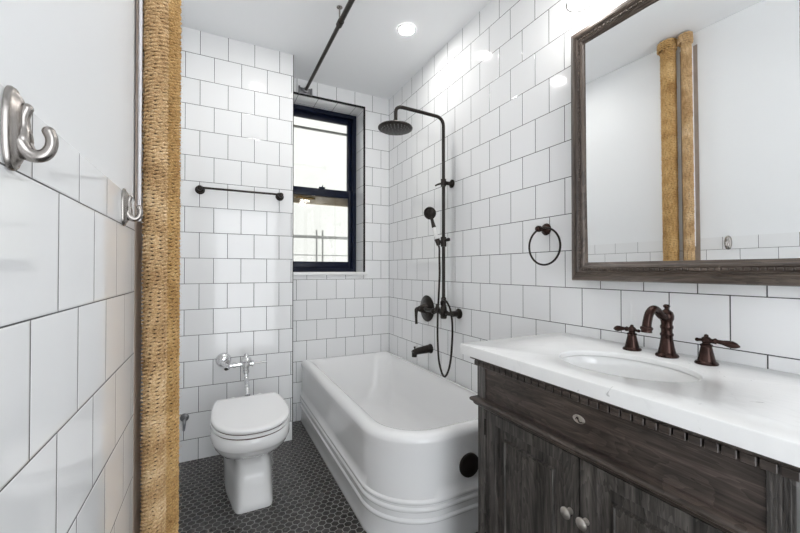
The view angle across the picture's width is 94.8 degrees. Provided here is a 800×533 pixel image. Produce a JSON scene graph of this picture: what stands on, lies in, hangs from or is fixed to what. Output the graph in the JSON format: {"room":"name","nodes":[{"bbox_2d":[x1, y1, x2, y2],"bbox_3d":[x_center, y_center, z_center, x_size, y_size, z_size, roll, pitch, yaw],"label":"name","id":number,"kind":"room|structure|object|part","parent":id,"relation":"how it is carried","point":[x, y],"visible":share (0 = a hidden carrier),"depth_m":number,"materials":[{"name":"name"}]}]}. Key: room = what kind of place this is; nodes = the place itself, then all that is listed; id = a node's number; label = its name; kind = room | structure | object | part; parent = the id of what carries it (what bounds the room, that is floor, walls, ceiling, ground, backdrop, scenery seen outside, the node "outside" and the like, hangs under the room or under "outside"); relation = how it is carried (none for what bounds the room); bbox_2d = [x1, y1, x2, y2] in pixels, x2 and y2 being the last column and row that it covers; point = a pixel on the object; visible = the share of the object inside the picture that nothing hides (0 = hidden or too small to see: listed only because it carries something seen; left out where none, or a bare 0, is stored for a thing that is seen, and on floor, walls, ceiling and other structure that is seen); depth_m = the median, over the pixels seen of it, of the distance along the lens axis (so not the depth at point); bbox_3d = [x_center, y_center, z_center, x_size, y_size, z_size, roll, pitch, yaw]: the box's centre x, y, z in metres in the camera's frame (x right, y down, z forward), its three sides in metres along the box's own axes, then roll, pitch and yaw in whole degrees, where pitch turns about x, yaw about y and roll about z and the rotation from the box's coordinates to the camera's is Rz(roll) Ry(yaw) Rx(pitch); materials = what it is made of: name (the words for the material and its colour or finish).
{"room":"bathroom","nodes":[
{"label":"bathroom","id":0,"kind":"room"},
{"bbox_2d":[0,0,180,532],"bbox_3d":[-0.591,-0.153,0.682,0.080,2.606,3.507,0,-1,-27],"label":"wall","id":1,"kind":"structure","parent":0,"point":[67,252],"depth_m":0.52,"materials":[{"name":"white tile"}]},
{"bbox_2d":[1,85,58,170],"bbox_3d":[-0.373,-0.135,0.371,0.034,0.083,0.041,-1,-1,42],"label":"coat hook","id":2,"kind":"object","parent":1,"relation":"attached to","point":[17,139],"visible":1,"depth_m":0.36,"materials":[{"name":"grey metal"}]},
{"bbox_3d":[-0.378,-0.136,0.364,0.011,0.083,0.035,0,-1,-27],"label":"plate","id":3,"kind":"part","parent":2,"relation":"part of","materials":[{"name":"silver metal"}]},
{"bbox_3d":[-0.369,-0.133,0.368,0.042,0.058,0.019,0,-1,-27],"label":"hook arm","id":4,"kind":"part","parent":2,"relation":"part of","materials":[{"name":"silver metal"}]},
{"bbox_2d":[121,188,142,225],"bbox_3d":[-0.602,-0.131,0.823,0.034,0.083,0.041,-1,-1,42],"label":"coat hook","id":5,"kind":"object","parent":1,"relation":"attached to","point":[127,215],"visible":1,"depth_m":0.81,"materials":[{"name":"grey metal"}]},
{"bbox_3d":[-0.607,-0.131,0.815,0.011,0.083,0.035,0,-1,-27],"label":"plate","id":6,"kind":"part","parent":5,"relation":"part of","materials":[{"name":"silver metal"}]},
{"bbox_3d":[-0.597,-0.129,0.820,0.042,0.058,0.019,0,-1,-27],"label":"hook arm","id":7,"kind":"part","parent":5,"relation":"part of","materials":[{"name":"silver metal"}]},
{"bbox_2d":[133,0,142,532],"bbox_3d":[-0.695,-0.112,0.977,0.001,2.527,0.095,0,-1,-27],"label":"board","id":8,"kind":"object","parent":1,"relation":"attached to","point":[138,225],"visible":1,"depth_m":0.96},
{"bbox_2d":[137,0,142,221],"bbox_3d":[-0.680,-0.746,0.965,0.008,1.256,0.008,0,-1,-27],"label":"cord","id":9,"kind":"object","parent":8,"relation":"attached to","point":[140,1],"visible":0.93,"depth_m":0.96,"materials":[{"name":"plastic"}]},
{"bbox_2d":[179,26,292,462],"bbox_3d":[-1.035,-0.137,2.377,0.658,2.606,0.080,0,-1,-27],"label":"wall","id":10,"kind":"structure","parent":0,"point":[236,259],"depth_m":2.33,"materials":[{"name":"white tile"}]},
{"bbox_2d":[180,413,188,430],"bbox_3d":[-1.271,0.917,2.167,0.048,0.084,0.062,0,-1,-27],"label":"wall bracket","id":11,"kind":"object","parent":10,"relation":"attached to","point":[184,417],"visible":1,"depth_m":2.17,"materials":[{"name":"grey metal"}]},
{"bbox_2d":[195,185,283,200],"bbox_3d":[-0.994,-0.466,2.314,0.520,0.054,0.076,0,-1,-27],"label":"towel bar","id":12,"kind":"object","parent":10,"relation":"attached to","point":[199,189],"visible":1,"depth_m":2.27,"materials":[{"name":"black metal"}]},
{"bbox_3d":[-1.202,-0.467,2.208,0.054,0.054,0.076,0,-1,-27],"label":"bar post","id":13,"kind":"part","parent":12,"relation":"part of","materials":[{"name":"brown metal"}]},
{"bbox_3d":[-0.786,-0.465,2.419,0.054,0.054,0.076,0,-1,-27],"label":"bar post","id":14,"kind":"part","parent":12,"relation":"part of","materials":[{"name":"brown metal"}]},
{"bbox_2d":[292,55,293,439],"bbox_3d":[-0.725,-0.136,2.491,0.004,2.606,0.006,0,-1,-27],"label":"trim","id":15,"kind":"structure","parent":10,"relation":"attached to","point":[293,55],"depth_m":2.48,"materials":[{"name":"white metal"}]},
{"bbox_2d":[178,420,477,532],"bbox_3d":[0.067,1.184,1.136,1.676,0.060,3.747,0,-1,-27],"label":"floor","id":16,"kind":"structure","parent":0,"point":[307,498],"depth_m":1.82,"materials":[{"name":"tile"}]},
{"bbox_2d":[140,0,171,532],"bbox_3d":[-0.649,-0.150,0.997,0.084,2.605,0.084,0,-1,-36],"label":"pipe","id":17,"kind":"object","parent":16,"relation":"on","point":[154,334],"visible":1,"depth_m":0.97,"materials":[{"name":"brown wicker"}]},
{"bbox_2d":[145,0,183,532],"bbox_3d":[-0.686,-0.149,1.088,0.113,2.605,0.110,0,-1,-17],"label":"pipe","id":18,"kind":"object","parent":16,"relation":"on","point":[172,397],"visible":0.48,"depth_m":1.07,"materials":[{"name":"brown wicker"}]},
{"bbox_2d":[210,392,289,513],"bbox_3d":[-0.770,0.938,1.884,0.362,0.446,0.616,0,-1,-27],"label":"toilet","id":19,"kind":"object","parent":16,"relation":"on","point":[246,431],"visible":1,"depth_m":1.75,"materials":[{"name":"white ceramic"}]},
{"bbox_2d":[215,353,265,394],"bbox_3d":[-0.992,0.640,2.239,0.302,0.224,0.180,0,-1,15],"label":"valve","id":20,"kind":"object","parent":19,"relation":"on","point":[223,359],"visible":1,"depth_m":2.22,"materials":[{"name":"silver metal"}]},
{"bbox_3d":[-0.884,0.593,2.265,0.116,0.038,0.038,0,-1,-27],"label":"lever","id":21,"kind":"part","parent":20,"relation":"part of","materials":[{"name":"silver metal"}]},
{"bbox_3d":[-0.744,0.748,1.835,0.360,0.014,0.492,0,-1,-27],"label":"seat","id":22,"kind":"part","parent":19,"relation":"part of","materials":[{"name":"white plastic"}]},
{"bbox_3d":[-0.741,0.724,1.828,0.359,0.020,0.487,0,-1,-27],"label":"lid","id":23,"kind":"part","parent":19,"relation":"part of","materials":[{"name":"white plastic"}]},
{"bbox_2d":[300,351,477,532],"bbox_3d":[-0.074,0.932,2.265,0.746,0.466,1.561,0,-1,-27],"label":"bathtub","id":24,"kind":"object","parent":16,"relation":"on","point":[398,437],"visible":0.76,"depth_m":1.71,"materials":[{"name":"white ceramic"}]},
{"bbox_2d":[469,357,799,532],"bbox_3d":[0.665,0.733,1.048,0.528,0.840,0.843,0,-1,-27],"label":"vanity cabinet","id":25,"kind":"object","parent":16,"relation":"on","point":[552,458],"visible":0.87,"depth_m":0.88,"materials":[{"name":"brown wood"}]},
{"bbox_3d":[0.295,0.742,1.279,0.039,0.826,0.040,0,-1,-27],"label":"corner post","id":26,"kind":"part","parent":25,"relation":"part of","materials":[{"name":"brown wood"}]},
{"bbox_3d":[0.383,0.752,1.100,0.015,0.455,0.265,0,-1,-27],"label":"door panel","id":27,"kind":"part","parent":25,"relation":"part of","materials":[{"name":"brown wood"}]},
{"bbox_3d":[0.382,0.764,1.100,0.018,0.549,0.357,0,-1,-27],"label":"door","id":28,"kind":"part","parent":25,"relation":"part of","materials":[{"name":"brown wood"}]},
{"bbox_3d":[0.433,0.636,0.953,0.026,0.030,0.030,0,-1,-27],"label":"knob","id":29,"kind":"part","parent":25,"relation":"part of","materials":[{"name":"silver metal"}]},
{"bbox_3d":[0.454,0.636,0.911,0.026,0.030,0.030,0,-1,-27],"label":"knob","id":30,"kind":"part","parent":25,"relation":"part of","materials":[{"name":"silver metal"}]},
{"bbox_2d":[460,332,799,467],"bbox_3d":[0.665,0.294,1.047,0.534,0.036,0.920,0,-1,-27],"label":"countertop","id":31,"kind":"structure","parent":25,"relation":"on","point":[751,408],"depth_m":0.84,"materials":[{"name":"white stone"}]},
{"bbox_2d":[561,355,699,381],"bbox_3d":[0.634,0.378,1.046,0.324,0.170,0.404,0,-1,-27],"label":"sink","id":32,"kind":"object","parent":31,"relation":"in","point":[622,367],"visible":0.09,"depth_m":1.16,"materials":[{"name":"white ceramic"}]},
{"bbox_2d":[613,304,739,365],"bbox_3d":[0.783,0.196,1.109,0.153,0.161,0.346,0,-1,-27],"label":"faucet","id":33,"kind":"object","parent":31,"relation":"on","point":[706,357],"visible":1,"depth_m":1.11,"materials":[{"name":"brown metal"}]},
{"bbox_3d":[0.766,0.208,1.244,0.025,0.030,0.090,0,-1,-27],"label":"handle lever","id":34,"kind":"part","parent":33,"relation":"part of","materials":[{"name":"brown metal"}]},
{"bbox_3d":[0.774,0.247,1.228,0.056,0.061,0.056,0,-1,-27],"label":"handle","id":35,"kind":"part","parent":33,"relation":"part of","materials":[{"name":"brown metal"}]},
{"bbox_3d":[0.766,0.157,1.106,0.120,0.080,0.033,0,-1,-27],"label":"spout","id":36,"kind":"part","parent":33,"relation":"part of","materials":[{"name":"brown metal"}]},
{"bbox_3d":[0.868,0.245,1.042,0.056,0.061,0.056,0,-1,-27],"label":"handle","id":37,"kind":"part","parent":33,"relation":"part of","materials":[{"name":"brown metal"}]},
{"bbox_3d":[0.879,0.206,1.021,0.025,0.030,0.103,0,-1,-27],"label":"handle lever","id":38,"kind":"part","parent":33,"relation":"part of","materials":[{"name":"brown metal"}]},
{"bbox_3d":[0.545,0.749,0.779,0.015,0.455,0.261,0,-1,-27],"label":"door panel","id":39,"kind":"part","parent":25,"relation":"part of","materials":[{"name":"brown wood"}]},
{"bbox_3d":[0.545,0.761,0.778,0.018,0.549,0.353,0,-1,-27],"label":"door","id":40,"kind":"part","parent":25,"relation":"part of","materials":[{"name":"brown wood"}]},
{"bbox_3d":[0.637,0.736,0.604,0.039,0.826,0.040,0,-1,-27],"label":"corner post","id":41,"kind":"part","parent":25,"relation":"part of","materials":[{"name":"brown wood"}]},
{"bbox_2d":[180,0,490,98],"bbox_3d":[0.013,-1.491,1.269,1.676,0.080,3.987,0,-1,-27],"label":"ceiling","id":42,"kind":"structure","parent":0,"point":[368,55],"depth_m":2.25,"materials":[{"name":"white paint"}]},
{"bbox_2d":[298,0,354,95],"bbox_3d":[-0.080,-1.381,2.279,0.766,0.117,1.578,0,-1,-27],"label":"curtain rod","id":43,"kind":"object","parent":42,"relation":"attached to","point":[340,22],"visible":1,"depth_m":2.22,"materials":[{"name":"black metal"}]},
{"bbox_3d":[-0.528,-1.353,2.434,0.023,0.023,0.857,0,-1,-27],"label":"rod","id":44,"kind":"part","parent":43,"relation":"part of","materials":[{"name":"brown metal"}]},
{"bbox_3d":[0.122,-1.359,1.911,0.722,0.035,0.704,0,-1,-27],"label":"rod","id":45,"kind":"part","parent":43,"relation":"part of","materials":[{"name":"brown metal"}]},
{"bbox_2d":[397,23,415,35],"bbox_3d":[0.040,-1.438,2.238,0.120,0.005,0.120,0,-1,-27],"label":"recessed light","id":46,"kind":"object","parent":42,"relation":"in","point":[405,29],"visible":1,"depth_m":2.23,"materials":[{"name":"white"}]},
{"bbox_2d":[293,78,388,421],"bbox_3d":[-0.525,-0.131,3.047,1.018,2.606,0.251,0,-1,-27],"label":"wall","id":47,"kind":"structure","parent":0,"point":[334,315],"depth_m":3.04,"materials":[{"name":"white tile"}]},
{"bbox_2d":[293,104,355,271],"bbox_3d":[-0.673,-0.634,3.111,0.604,1.358,0.131,0,-1,-27],"label":"window","id":48,"kind":"structure","parent":47,"relation":"attached to","point":[304,195],"depth_m":3.16,"materials":[{"name":"blue paint"}]},
{"bbox_3d":[-0.697,-0.574,3.158,0.604,0.085,0.025,0,-1,-27],"label":"storm rail","id":49,"kind":"part","parent":48,"relation":"part of","materials":[{"name":"beige metal"}]},
{"bbox_3d":[-0.678,-0.945,3.126,0.536,0.676,0.030,0,-1,-27],"label":"sash","id":50,"kind":"part","parent":48,"relation":"part of","materials":[{"name":"blue paint"}]},
{"bbox_3d":[-0.663,-0.319,3.089,0.536,0.667,0.030,0,-1,-27],"label":"sash","id":51,"kind":"part","parent":48,"relation":"part of","materials":[{"name":"blue paint"}]},
{"bbox_2d":[389,0,799,391],"bbox_3d":[0.766,-0.145,1.536,0.080,2.606,3.807,0,-1,-27],"label":"wall","id":52,"kind":"structure","parent":0,"point":[500,87],"depth_m":1.87,"materials":[{"name":"white tile"}]},
{"bbox_2d":[378,105,461,377],"bbox_3d":[0.043,-0.133,2.321,0.499,1.620,0.509,0,-1,-27],"label":"shower","id":53,"kind":"object","parent":52,"relation":"attached to","point":[391,127],"visible":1,"depth_m":2.27,"materials":[{"name":"black metal"}]},
{"bbox_3d":[0.129,0.332,2.540,0.070,0.123,0.048,0,-1,-27],"label":"valve lever","id":54,"kind":"part","parent":53,"relation":"part of","materials":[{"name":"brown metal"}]},
{"bbox_3d":[0.165,0.293,2.561,0.061,0.184,0.184,0,-1,-27],"label":"valve plate","id":55,"kind":"part","parent":53,"relation":"part of","materials":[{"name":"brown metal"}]},
{"bbox_2d":[411,344,432,356],"bbox_3d":[0.146,0.570,2.499,0.147,0.077,0.066,0,-1,-27],"label":"tub spout","id":56,"kind":"object","parent":52,"relation":"attached to","point":[428,348],"visible":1,"depth_m":2.48,"materials":[{"name":"brown metal"}]},
{"bbox_2d":[528,223,560,265],"bbox_3d":[0.644,-0.099,1.616,0.064,0.192,0.171,0,-1,-27],"label":"towel ring","id":57,"kind":"object","parent":52,"relation":"attached to","point":[546,228],"visible":1,"depth_m":1.63,"materials":[{"name":"brown metal"}]},
{"bbox_3d":[0.631,-0.167,1.641,0.064,0.054,0.054,0,-1,-27],"label":"ring post","id":58,"kind":"part","parent":57,"relation":"part of","materials":[{"name":"brown metal"}]},
{"bbox_2d":[566,0,594,12],"bbox_3d":[0.828,-1.090,1.147,0.166,0.212,0.649,0,-1,-27],"label":"vanity light","id":59,"kind":"object","parent":52,"relation":"attached to","point":[573,6],"visible":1,"depth_m":1.39,"materials":[{"name":"white glass"}]},
{"bbox_3d":[0.674,-1.043,1.377,0.090,0.106,0.090,0,-1,-27],"label":"lamp shade","id":60,"kind":"part","parent":59,"relation":"part of","materials":[{"name":"white glass"}]},
{"bbox_2d":[571,0,799,286],"bbox_3d":[0.865,-0.433,1.158,0.084,0.969,0.707,0,-1,-27],"label":"framed mirror","id":61,"kind":"object","parent":52,"relation":"attached to","point":[685,114],"visible":1,"depth_m":1.11,"materials":[{"name":"brown wood"}]},
{"bbox_3d":[0.721,-0.430,1.442,0.084,0.969,0.069,0,-1,-27],"label":"frame rail","id":62,"kind":"part","parent":61,"relation":"part of","materials":[{"name":"brown wood"}]},
{"bbox_3d":[0.865,-0.883,1.162,0.084,0.069,0.707,0,-1,-27],"label":"frame rail","id":63,"kind":"part","parent":61,"relation":"part of","materials":[{"name":"brown wood"}]},
{"bbox_3d":[0.865,0.017,1.153,0.084,0.069,0.707,0,-1,-27],"label":"frame rail","id":64,"kind":"part","parent":61,"relation":"part of","materials":[{"name":"brown wood"}]},
{"label":"outside","id":65,"kind":"structure","parent":0,"visible":0},
{"bbox_2d":[293,230,347,261],"bbox_3d":[-0.650,0.609,3.714,2.600,1.940,0.025,0,-1,-27],"label":"railing","id":66,"kind":"object","parent":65,"point":[316,237],"visible":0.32,"depth_m":3.64,"materials":[{"name":"grey metal"}]},
{"bbox_3d":[-0.650,-0.289,3.723,2.600,0.027,0.025,0,-1,-27],"label":"rail","id":67,"kind":"part","parent":66,"relation":"part of","materials":[{"name":"grey metal"}]},
{"bbox_3d":[-0.650,-0.110,3.721,2.600,0.009,0.015,0,-1,-27],"label":"rail","id":68,"kind":"part","parent":66,"relation":"part of","materials":[{"name":"grey metal"}]},
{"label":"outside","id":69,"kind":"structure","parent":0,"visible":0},
{"bbox_2d":[293,116,347,261],"bbox_3d":[-0.953,-0.556,5.211,7.400,9.500,0.150,0,-1,-27],"label":"window glass","id":70,"kind":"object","parent":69,"point":[320,158],"depth_m":5.06,"materials":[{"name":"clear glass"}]}
]}

